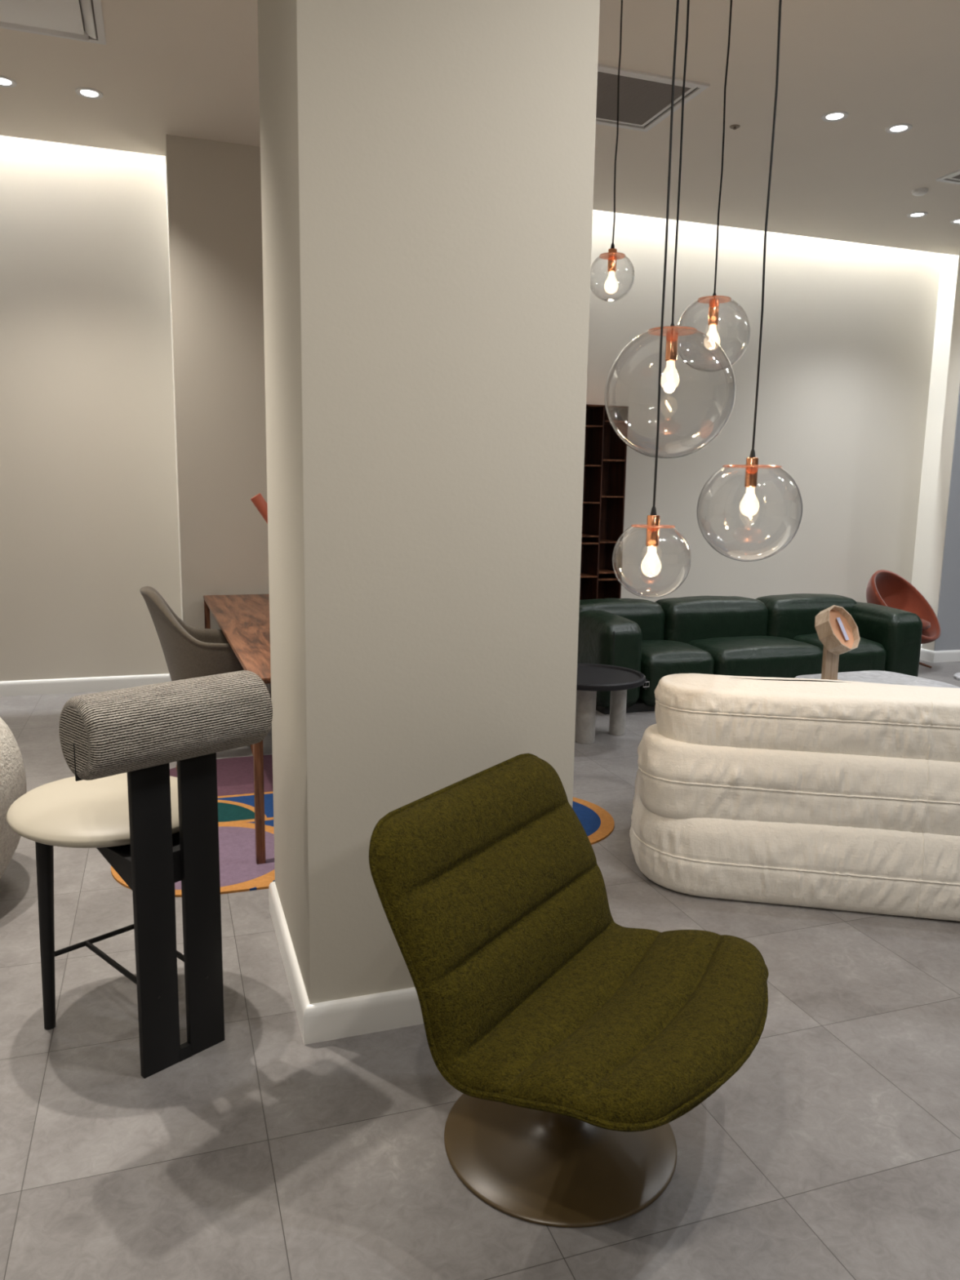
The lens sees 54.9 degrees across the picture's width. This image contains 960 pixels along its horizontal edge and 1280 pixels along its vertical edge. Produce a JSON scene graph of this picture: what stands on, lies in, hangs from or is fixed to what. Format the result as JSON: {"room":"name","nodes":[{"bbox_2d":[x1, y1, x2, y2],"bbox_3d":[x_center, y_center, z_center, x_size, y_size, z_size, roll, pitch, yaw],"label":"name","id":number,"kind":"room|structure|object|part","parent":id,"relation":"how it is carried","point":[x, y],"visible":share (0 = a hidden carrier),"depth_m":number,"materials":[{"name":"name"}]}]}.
{"room":"store","nodes":[
{"label":"store","id":0,"kind":"room"},
{"bbox_2d":[257,0,599,1004],"bbox_3d":[-0.211,-0.806,2.820,0.787,3.750,0.847,-2,10,-19],"label":"wall pillar","id":1,"kind":"structure","parent":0,"point":[427,166],"depth_m":2.46,"materials":[{"name":"white paint"}]},
{"bbox_2d":[268,881,423,1044],"bbox_3d":[-0.241,0.991,3.112,0.827,0.108,0.887,-2,10,-19],"label":"baseboard","id":2,"kind":"structure","parent":1,"relation":"attached to","point":[323,1021],"depth_m":2.64,"materials":[{"name":"white"}]},
{"bbox_2d":[0,135,942,681],"bbox_3d":[-0.906,-2.071,7.256,11.100,4.800,0.140,-2,10,-19],"label":"wall","id":3,"kind":"structure","parent":0,"point":[89,509],"depth_m":7.83,"materials":[{"name":"white paint"}]},
{"bbox_2d":[165,134,269,629],"bbox_3d":[-1.499,-1.465,6.735,1.370,3.750,0.640,-2,10,-19],"label":"wall","id":4,"kind":"structure","parent":3,"relation":"attached to","point":[214,188],"depth_m":6.24,"materials":[{"name":"white paint"}]},
{"bbox_2d":[0,644,959,696],"bbox_3d":[1.029,0.236,7.886,14.800,0.108,0.660,-2,10,-19],"label":"baseboard","id":5,"kind":"structure","parent":3,"relation":"attached to","point":[58,686],"depth_m":6.88,"materials":[{"name":"white paint"}]},
{"bbox_2d":[911,248,959,650],"bbox_3d":[6.330,-2.237,9.343,4.452,4.700,0.588,-2,10,-19],"label":"wall","id":6,"kind":"structure","parent":3,"relation":"attached to","point":[944,381],"depth_m":8.73,"materials":[{"name":"white paint"}]},
{"bbox_2d":[0,659,959,1279],"bbox_3d":[2.801,1.202,2.779,15.000,0.100,12.200,-2,10,-19],"label":"floor","id":7,"kind":"structure","parent":0,"point":[833,1152],"depth_m":2.28,"materials":[{"name":"tile"}]},
{"bbox_2d":[0,716,26,878],"bbox_3d":[-2.180,0.607,3.312,0.998,0.736,0.998,-2,10,-19],"label":"armchair","id":8,"kind":"object","parent":7,"relation":"on","point":[12,771],"visible":0.8,"depth_m":3.34,"materials":[{"name":"white fabric"}]},
{"bbox_2d":[5,670,272,1078],"bbox_3d":[-1.004,0.587,2.614,0.767,1.040,0.536,9,12,42],"label":"bar stool","id":9,"kind":"object","parent":7,"relation":"on","point":[157,830],"visible":1,"depth_m":2.41,"materials":[{"name":"black wood"}]},
{"bbox_3d":[-1.208,0.817,2.589,0.056,0.586,0.048,9,12,42],"label":"leg","id":10,"kind":"part","parent":9,"relation":"part of","materials":[{"name":"black wood"}]},
{"bbox_3d":[-1.060,0.474,2.650,0.610,0.088,0.536,9,12,42],"label":"seat","id":11,"kind":"part","parent":9,"relation":"part of","materials":[{"name":"beige leather"}]},
{"bbox_3d":[-0.963,0.779,2.853,0.056,0.586,0.048,9,12,42],"label":"leg","id":12,"kind":"part","parent":9,"relation":"part of","materials":[{"name":"black wood"}]},
{"bbox_2d":[111,754,614,897],"bbox_3d":[-0.604,0.796,4.581,2.235,0.009,1.810,-2,10,-19],"label":"area rug","id":13,"kind":"object","parent":7,"relation":"on","point":[239,871],"visible":0.27,"depth_m":4.25,"materials":[{"name":"carpet"}]},
{"bbox_2d":[139,586,253,769],"bbox_3d":[-1.560,0.186,5.168,0.612,0.973,0.578,-3,10,-21],"label":"dining chair","id":14,"kind":"object","parent":13,"relation":"on","point":[189,651],"visible":0.63,"depth_m":4.93,"materials":[{"name":"beige fabric"}]},
{"bbox_2d":[203,594,271,864],"bbox_3d":[-0.943,0.285,5.246,1.000,0.775,2.950,-2,10,-20],"label":"dining table","id":15,"kind":"object","parent":13,"relation":"on","point":[243,620],"visible":0.23,"depth_m":4.64,"materials":[{"name":"brown wood"}]},
{"bbox_3d":[-1.893,0.088,6.432,0.036,0.751,0.036,-2,10,-20],"label":"leg","id":16,"kind":"part","parent":15,"relation":"part of","materials":[{"name":"brown wood"}]},
{"bbox_2d":[250,493,267,524],"bbox_3d":[-1.150,-0.519,5.537,0.428,0.712,0.170,-2,10,-19],"label":"desk lamp","id":17,"kind":"object","parent":15,"relation":"on","point":[258,500],"visible":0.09,"depth_m":5.42,"materials":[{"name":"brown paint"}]},
{"bbox_3d":[-0.895,0.543,3.736,0.036,0.751,0.036,-2,10,-20],"label":"leg","id":18,"kind":"part","parent":15,"relation":"part of","materials":[{"name":"brown wood"}]},
{"bbox_2d":[368,753,768,1227],"bbox_3d":[0.247,0.790,2.121,0.768,0.838,0.826,7,11,33],"label":"lounge chair","id":19,"kind":"object","parent":7,"relation":"on","point":[571,1037],"visible":1,"depth_m":2.04,"materials":[{"name":"green fabric"}]},
{"bbox_2d":[579,404,628,599],"bbox_3d":[0.743,-0.829,7.779,0.874,2.235,0.300,-2,10,-19],"label":"bookcase","id":20,"kind":"object","parent":7,"relation":"on","point":[605,452],"visible":0.25,"depth_m":7.83,"materials":[{"name":"brown wood"}]},
{"bbox_3d":[0.842,-0.550,7.856,0.204,0.012,0.288,-2,10,-19],"label":"shelf","id":21,"kind":"part","parent":20,"relation":"part of","materials":[{"name":"brown wood"}]},
{"bbox_3d":[0.846,-0.825,7.811,0.204,0.012,0.288,-2,10,-19],"label":"shelf","id":22,"kind":"part","parent":20,"relation":"part of","materials":[{"name":"brown wood"}]},
{"bbox_3d":[0.847,-0.884,7.802,0.204,0.012,0.288,-2,10,-19],"label":"shelf","id":23,"kind":"part","parent":20,"relation":"part of","materials":[{"name":"brown wood"}]},
{"bbox_3d":[0.852,-1.156,7.758,0.204,0.012,0.288,-2,10,-19],"label":"shelf","id":24,"kind":"part","parent":20,"relation":"part of","materials":[{"name":"brown wood"}]},
{"bbox_3d":[0.857,-1.454,7.709,0.204,0.012,0.288,-2,10,-19],"label":"shelf","id":25,"kind":"part","parent":20,"relation":"part of","materials":[{"name":"brown wood"}]},
{"bbox_3d":[0.862,-1.767,7.658,0.204,0.012,0.288,-2,10,-19],"label":"shelf","id":26,"kind":"part","parent":20,"relation":"part of","materials":[{"name":"brown wood"}]},
{"bbox_3d":[0.865,-1.929,7.632,0.204,0.012,0.288,-2,10,-19],"label":"shelf","id":27,"kind":"part","parent":20,"relation":"part of","materials":[{"name":"brown wood"}]},
{"bbox_3d":[0.696,-0.852,7.915,0.850,2.235,0.008,-2,10,-19],"label":"panel","id":28,"kind":"part","parent":20,"relation":"part of","materials":[{"name":"brown wood"}]},
{"bbox_3d":[1.045,-0.532,7.929,0.204,0.012,0.288,-2,10,-19],"label":"shelf","id":29,"kind":"part","parent":20,"relation":"part of","materials":[{"name":"brown wood"}]},
{"bbox_3d":[1.046,-0.589,7.920,0.204,0.012,0.288,-2,10,-19],"label":"shelf","id":30,"kind":"part","parent":20,"relation":"part of","materials":[{"name":"brown wood"}]},
{"bbox_3d":[1.050,-0.841,7.879,0.204,0.012,0.288,-2,10,-19],"label":"shelf","id":31,"kind":"part","parent":20,"relation":"part of","materials":[{"name":"brown wood"}]},
{"bbox_3d":[1.057,-1.215,7.819,0.204,0.012,0.288,-2,10,-19],"label":"shelf","id":32,"kind":"part","parent":20,"relation":"part of","materials":[{"name":"brown wood"}]},
{"bbox_3d":[1.062,-1.509,7.771,0.204,0.012,0.288,-2,10,-19],"label":"shelf","id":33,"kind":"part","parent":20,"relation":"part of","materials":[{"name":"brown wood"}]},
{"bbox_3d":[1.067,-1.819,7.720,0.204,0.012,0.288,-2,10,-19],"label":"shelf","id":34,"kind":"part","parent":20,"relation":"part of","materials":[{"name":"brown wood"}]},
{"bbox_3d":[1.069,-1.937,7.701,0.204,0.012,0.288,-2,10,-19],"label":"shelf","id":35,"kind":"part","parent":20,"relation":"part of","materials":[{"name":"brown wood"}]},
{"bbox_2d":[574,663,645,744],"bbox_3d":[0.683,0.414,5.782,0.686,0.420,0.686,-2,10,-19],"label":"side table","id":36,"kind":"object","parent":7,"relation":"on","point":[592,678],"visible":0.59,"depth_m":5.69,"materials":[{"name":"black wood"}]},
{"bbox_3d":[0.655,0.448,5.713,0.124,0.374,0.124,-2,10,-19],"label":"leg","id":37,"kind":"part","parent":36,"relation":"part of","materials":[{"name":"concrete"}]},
{"bbox_3d":[0.885,0.419,5.917,0.104,0.374,0.104,-2,10,-19],"label":"leg","id":38,"kind":"part","parent":36,"relation":"part of","materials":[{"name":"concrete"}]},
{"bbox_2d":[577,593,922,714],"bbox_3d":[2.014,0.047,7.195,2.791,0.737,0.958,-2,10,-19],"label":"leather sofa","id":39,"kind":"object","parent":7,"relation":"on","point":[771,636],"visible":0.61,"depth_m":6.99,"materials":[{"name":"green leather"}]},
{"bbox_3d":[0.849,0.117,6.807,0.330,0.667,0.950,-2,10,-19],"label":"armrest","id":40,"kind":"part","parent":39,"relation":"part of","materials":[{"name":"green leather"}]},
{"bbox_2d":[578,598,664,639],"bbox_3d":[0.998,0.032,7.080,0.795,0.701,0.394,-2,10,-19],"label":"cushion","id":41,"kind":"object","parent":39,"relation":"on","point":[649,615],"depth_m":6.94,"materials":[{"name":"green leather"}]},
{"bbox_2d":[637,640,714,706],"bbox_3d":[1.334,0.236,6.824,0.590,0.443,0.630,-2,10,-19],"label":"seat cushion","id":42,"kind":"object","parent":39,"relation":"on","point":[660,659],"depth_m":6.53,"materials":[{"name":"green leather"}]},
{"bbox_2d":[654,595,768,643],"bbox_3d":[1.812,-0.001,7.357,0.936,0.701,0.391,-2,10,-19],"label":"cushion","id":43,"kind":"object","parent":39,"relation":"on","point":[686,620],"depth_m":7.15,"materials":[{"name":"green leather"}]},
{"bbox_2d":[688,635,822,678],"bbox_3d":[2.067,0.208,7.072,0.960,0.441,0.630,-2,10,-19],"label":"seat cushion","id":44,"kind":"object","parent":39,"relation":"on","point":[769,656],"depth_m":6.81,"materials":[{"name":"green leather"}]},
{"bbox_2d":[755,593,857,639],"bbox_3d":[2.673,-0.033,7.649,0.896,0.702,0.391,-2,10,-19],"label":"cushion","id":45,"kind":"object","parent":39,"relation":"on","point":[791,616],"depth_m":7.40,"materials":[{"name":"green leather"}]},
{"bbox_2d":[791,633,886,672],"bbox_3d":[2.796,0.181,7.321,0.580,0.441,0.630,-2,10,-19],"label":"seat cushion","id":46,"kind":"object","parent":39,"relation":"on","point":[870,654],"depth_m":7.07,"materials":[{"name":"green leather"}]},
{"bbox_3d":[3.171,0.030,7.597,0.342,0.663,0.950,-2,10,-19],"label":"armrest","id":47,"kind":"part","parent":39,"relation":"part of","materials":[{"name":"green leather"}]},
{"bbox_2d":[629,673,959,921],"bbox_3d":[1.851,0.552,3.778,2.414,0.839,1.048,3,9,11],"label":"sofa","id":48,"kind":"object","parent":7,"relation":"on","point":[820,793],"visible":1,"depth_m":3.42,"materials":[{"name":"white fabric"}]},
{"bbox_2d":[794,670,959,688],"bbox_3d":[2.517,0.483,5.678,0.944,0.380,1.030,-2,10,-19],"label":"coffee table","id":49,"kind":"object","parent":7,"relation":"on","point":[869,676],"visible":0.32,"depth_m":5.94,"materials":[{"name":"grey stone"}]},
{"bbox_2d":[814,604,860,680],"bbox_3d":[2.192,0.033,5.684,0.292,0.495,0.232,-6,12,-39],"label":"lamp","id":50,"kind":"object","parent":49,"relation":"on","point":[836,628],"visible":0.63,"depth_m":5.68,"materials":[{"name":"brown wood"}]},
{"bbox_3d":[2.184,0.121,5.748,0.115,0.280,0.030,-4,11,-29],"label":"post","id":51,"kind":"part","parent":50,"relation":"part of","materials":[{"name":"brown wood"}]},
{"bbox_3d":[2.233,-0.069,5.682,0.035,0.150,0.004,-6,-18,-38],"label":"light panel","id":52,"kind":"part","parent":50,"relation":"part of","materials":[{"name":"white plastic"}]},
{"bbox_2d":[866,569,941,668],"bbox_3d":[3.838,-0.184,8.388,0.720,0.870,0.624,-6,12,-36],"label":"tub chair","id":53,"kind":"object","parent":7,"relation":"on","point":[886,588],"visible":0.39,"depth_m":8.57,"materials":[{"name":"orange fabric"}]},
{"bbox_3d":[3.974,0.196,8.416,0.278,0.115,0.036,2,9,8],"label":"leg","id":54,"kind":"part","parent":53,"relation":"part of","materials":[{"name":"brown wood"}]},
{"bbox_2d":[920,618,930,631],"bbox_3d":[3.848,-0.151,8.379,0.440,0.090,0.440,-6,12,-36],"label":"seat cushion","id":55,"kind":"object","parent":53,"relation":"on","point":[926,624],"depth_m":8.23,"materials":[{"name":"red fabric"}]},
{"bbox_2d":[953,672,959,681],"bbox_3d":[3.180,0.443,5.869,0.340,0.420,0.340,-2,10,-19],"label":"side table","id":56,"kind":"object","parent":7,"relation":"on","point":[957,676],"visible":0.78,"depth_m":5.86,"materials":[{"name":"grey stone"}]},
{"bbox_2d":[0,0,959,255],"bbox_3d":[2.873,-3.067,2.086,15.000,1.050,12.200,-2,10,-19],"label":"ceiling","id":57,"kind":"structure","parent":0,"point":[180,68],"depth_m":5.30,"materials":[{"name":"white paint"}]},
{"bbox_2d":[0,75,17,87],"bbox_3d":[-2.675,-3.128,5.167,0.152,0.011,0.152,-2,10,-19],"label":"recessed light","id":58,"kind":"object","parent":57,"relation":"in","point":[5,82],"visible":1,"depth_m":5.18,"materials":[{"name":"white metal"}]},
{"bbox_2d":[0,78,11,84],"bbox_3d":[-2.675,-3.129,5.167,0.094,0.005,0.094,-2,10,-19],"label":"diffuser","id":59,"kind":"object","parent":58,"relation":"attached to","point":[2,81],"depth_m":5.17,"materials":[{"name":"white plastic"}]},
{"bbox_2d":[0,0,106,44],"bbox_3d":[-2.124,-2.960,4.255,0.710,0.024,0.705,-2,10,-19],"label":"ceiling vent","id":60,"kind":"object","parent":57,"relation":"in","point":[82,20],"visible":1,"depth_m":4.42,"materials":[{"name":"white metal"}]},
{"bbox_3d":[-2.124,-2.958,4.255,0.518,0.016,0.515,-2,10,-19],"label":"panel","id":61,"kind":"part","parent":60,"relation":"part of","materials":[{"name":"white metal"}]},
{"bbox_2d":[75,87,103,99],"bbox_3d":[-2.245,-3.144,5.307,0.152,0.011,0.152,-2,10,-19],"label":"recessed light","id":62,"kind":"object","parent":57,"relation":"in","point":[86,92],"visible":1,"depth_m":5.30,"materials":[{"name":"white metal"}]},
{"bbox_2d":[80,89,97,97],"bbox_3d":[-2.245,-3.145,5.307,0.094,0.005,0.094,-2,10,-19],"label":"diffuser","id":63,"kind":"object","parent":62,"relation":"attached to","point":[84,93],"depth_m":5.31,"materials":[{"name":"white plastic"}]},
{"bbox_2d":[590,0,635,302],"bbox_3d":[0.618,-2.236,4.184,0.216,1.339,0.216,-2,10,-19],"label":"pendant lamp","id":64,"kind":"object","parent":57,"relation":"hanging from","point":[612,255],"visible":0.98,"depth_m":4.22,"materials":[{"name":"clear glass"}]},
{"bbox_2d":[607,248,617,272],"bbox_3d":[0.610,-1.752,4.262,0.040,0.098,0.040,-2,10,-19],"label":"socket","id":65,"kind":"object","parent":64,"relation":"attached to","point":[611,264],"depth_m":4.25,"materials":[{"name":"orange metal"}]},
{"bbox_3d":[0.609,-1.673,4.275,0.216,0.199,0.216,-2,10,-19],"label":"globe","id":66,"kind":"part","parent":64,"relation":"part of","materials":[{"name":"clear glass"}]},
{"bbox_3d":[0.621,-2.343,4.166,0.012,1.060,0.012,-2,10,-19],"label":"cord","id":67,"kind":"part","parent":64,"relation":"part of","materials":[{"name":"black plastic"}]},
{"bbox_2d":[612,0,691,598],"bbox_3d":[0.566,-1.392,2.759,0.248,2.548,0.248,-2,10,-19],"label":"pendant lamp","id":68,"kind":"object","parent":57,"relation":"hanging from","point":[652,526],"visible":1,"depth_m":2.86,"materials":[{"name":"clear glass"}]},
{"bbox_3d":[0.547,-0.248,2.945,0.248,0.228,0.248,-2,10,-19],"label":"globe","id":69,"kind":"part","parent":68,"relation":"part of","materials":[{"name":"clear glass"}]},
{"bbox_2d":[645,515,659,546],"bbox_3d":[0.548,-0.346,2.929,0.040,0.098,0.040,-2,10,-19],"label":"socket","id":70,"kind":"object","parent":68,"relation":"attached to","point":[652,534],"depth_m":2.91,"materials":[{"name":"orange metal"}]},
{"bbox_3d":[0.568,-1.517,2.739,0.012,2.235,0.012,-2,10,-19],"label":"cord","id":71,"kind":"part","parent":68,"relation":"part of","materials":[{"name":"black plastic"}]},
{"bbox_2d":[595,63,709,131],"bbox_3d":[0.808,-3.081,5.269,0.710,0.012,0.700,-2,10,-19],"label":"ceiling vent","id":72,"kind":"object","parent":57,"relation":"in","point":[644,98],"visible":0.62,"depth_m":5.21,"materials":[{"name":"white metal"}]},
{"bbox_2d":[595,71,690,124],"bbox_3d":[0.808,-3.084,5.268,0.575,0.004,0.568,-2,10,-19],"label":"grille","id":73,"kind":"object","parent":72,"relation":"attached to","point":[642,100],"depth_m":5.23,"materials":[{"name":"grey metal"}]},
{"bbox_2d":[604,0,736,458],"bbox_3d":[0.667,-1.666,3.053,0.444,2.098,0.444,-2,10,-19],"label":"pendant lamp","id":74,"kind":"object","parent":57,"relation":"hanging from","point":[672,331],"visible":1,"depth_m":3.12,"materials":[{"name":"clear glass"}]},
{"bbox_3d":[0.653,-0.843,3.187,0.444,0.428,0.444,-2,10,-19],"label":"globe","id":75,"kind":"part","parent":74,"relation":"part of","materials":[{"name":"clear glass"}]},
{"bbox_2d":[665,331,678,361],"bbox_3d":[0.656,-1.006,3.161,0.040,0.098,0.040,-2,10,-19],"label":"socket","id":76,"kind":"object","parent":74,"relation":"attached to","point":[671,345],"depth_m":3.15,"materials":[{"name":"orange metal"}]},
{"bbox_3d":[0.670,-1.873,3.020,0.012,1.620,0.012,-2,10,-19],"label":"cord","id":77,"kind":"part","parent":74,"relation":"part of","materials":[{"name":"black plastic"}]},
{"bbox_2d":[676,0,751,373],"bbox_3d":[0.959,-1.948,3.648,0.300,1.724,0.300,-2,10,-19],"label":"pendant lamp","id":78,"kind":"object","parent":57,"relation":"hanging from","point":[713,300],"visible":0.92,"depth_m":3.71,"materials":[{"name":"clear glass"}]},
{"bbox_2d":[707,299,719,325],"bbox_3d":[0.949,-1.330,3.749,0.040,0.098,0.040,-2,10,-19],"label":"socket","id":79,"kind":"object","parent":78,"relation":"attached to","point":[713,307],"depth_m":3.73,"materials":[{"name":"orange metal"}]},
{"bbox_3d":[0.947,-1.238,3.764,0.300,0.285,0.300,-2,10,-19],"label":"globe","id":80,"kind":"part","parent":78,"relation":"part of","materials":[{"name":"clear glass"}]},
{"bbox_3d":[0.961,-2.083,3.626,0.011,1.389,0.013,-2,10,-19],"label":"cord","id":81,"kind":"part","parent":78,"relation":"part of","materials":[{"name":"black plastic"}]},
{"bbox_2d":[729,124,740,129],"bbox_3d":[1.555,-3.125,5.633,0.064,0.016,0.064,-2,10,-19],"label":"sprinkler","id":82,"kind":"object","parent":57,"relation":"attached to","point":[735,126],"visible":1,"depth_m":5.62,"materials":[{"name":"silver metal"}]},
{"bbox_2d":[697,0,803,561],"bbox_3d":[0.930,-1.473,2.963,0.346,2.441,0.346,-2,10,-19],"label":"pendant lamp","id":83,"kind":"object","parent":57,"relation":"hanging from","point":[752,465],"visible":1,"depth_m":3.05,"materials":[{"name":"clear glass"}]},
{"bbox_3d":[0.912,-0.426,3.133,0.346,0.318,0.346,-2,10,-19],"label":"globe","id":84,"kind":"part","parent":83,"relation":"part of","materials":[{"name":"clear glass"}]},
{"bbox_2d":[744,457,758,487],"bbox_3d":[0.915,-0.564,3.111,0.040,0.098,0.040,-2,10,-19],"label":"socket","id":85,"kind":"object","parent":83,"relation":"attached to","point":[751,473],"depth_m":3.10,"materials":[{"name":"orange metal"}]},
{"bbox_3d":[0.933,-1.640,2.936,0.012,2.043,0.012,-2,10,-19],"label":"cord","id":86,"kind":"part","parent":83,"relation":"part of","materials":[{"name":"black plastic"}]},
{"bbox_2d":[821,111,848,121],"bbox_3d":[2.096,-3.094,5.453,0.152,0.011,0.152,-2,10,-19],"label":"recessed light","id":87,"kind":"object","parent":57,"relation":"in","point":[834,116],"visible":1,"depth_m":5.45,"materials":[{"name":"white metal"}]},
{"bbox_2d":[826,113,843,119],"bbox_3d":[2.096,-3.095,5.453,0.094,0.005,0.094,-2,10,-19],"label":"diffuser","id":88,"kind":"object","parent":87,"relation":"attached to","point":[828,116],"depth_m":5.46,"materials":[{"name":"white plastic"}]},
{"bbox_2d":[885,123,912,133],"bbox_3d":[2.547,-3.112,5.615,0.152,0.011,0.152,-2,10,-19],"label":"recessed light","id":89,"kind":"object","parent":57,"relation":"in","point":[899,127],"visible":1,"depth_m":5.61,"materials":[{"name":"white metal"}]},
{"bbox_2d":[890,125,906,131],"bbox_3d":[2.547,-3.113,5.615,0.094,0.005,0.094,-2,10,-19],"label":"diffuser","id":90,"kind":"object","parent":89,"relation":"attached to","point":[893,128],"depth_m":5.62,"materials":[{"name":"white plastic"}]},
{"bbox_2d":[906,211,928,217],"bbox_3d":[3.469,-3.374,7.322,0.152,0.011,0.152,-2,10,-19],"label":"recessed light","id":91,"kind":"object","parent":57,"relation":"in","point":[918,214],"visible":1,"depth_m":7.31,"materials":[{"name":"white metal"}]},
{"bbox_2d":[911,213,924,216],"bbox_3d":[3.469,-3.375,7.322,0.094,0.005,0.094,-2,10,-19],"label":"diffuser","id":92,"kind":"object","parent":91,"relation":"attached to","point":[912,214],"depth_m":7.32,"materials":[{"name":"white plastic"}]},
{"bbox_2d":[911,187,928,195],"bbox_3d":[3.214,-3.272,6.751,0.110,0.030,0.110,-2,10,-19],"label":"smoke detector","id":93,"kind":"object","parent":57,"relation":"attached to","point":[921,191],"visible":1,"depth_m":6.72,"materials":[{"name":"white plastic"}]},
{"bbox_2d":[935,168,959,184],"bbox_3d":[3.650,-3.198,6.286,0.700,0.012,0.700,-2,10,-19],"label":"ceiling vent","id":94,"kind":"object","parent":57,"relation":"in","point":[953,177],"visible":1,"depth_m":6.47,"materials":[{"name":"white metal"}]},
{"bbox_3d":[3.650,-3.201,6.286,0.602,0.006,0.602,-2,10,-19],"label":"frame","id":95,"kind":"part","parent":94,"relation":"part of","materials":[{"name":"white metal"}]},
{"bbox_2d":[951,174,959,178],"bbox_3d":[3.650,-3.201,6.286,0.567,0.004,0.568,-2,10,-19],"label":"grille","id":96,"kind":"object","parent":94,"relation":"attached to","point":[957,176],"depth_m":6.44,"materials":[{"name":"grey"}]},
{"bbox_2d":[950,218,959,224],"bbox_3d":[3.888,-3.391,7.472,0.152,0.011,0.152,-2,10,-19],"label":"recessed light","id":97,"kind":"object","parent":57,"relation":"in","point":[956,221],"visible":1,"depth_m":7.49,"materials":[{"name":"white metal"}]},
{"bbox_2d":[933,386,959,650],"bbox_3d":[6.231,-1.713,9.077,4.048,3.748,0.010,-2,10,-19],"label":"wall","id":98,"kind":"structure","parent":0,"point":[948,606],"depth_m":8.61,"materials":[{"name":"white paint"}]}
]}

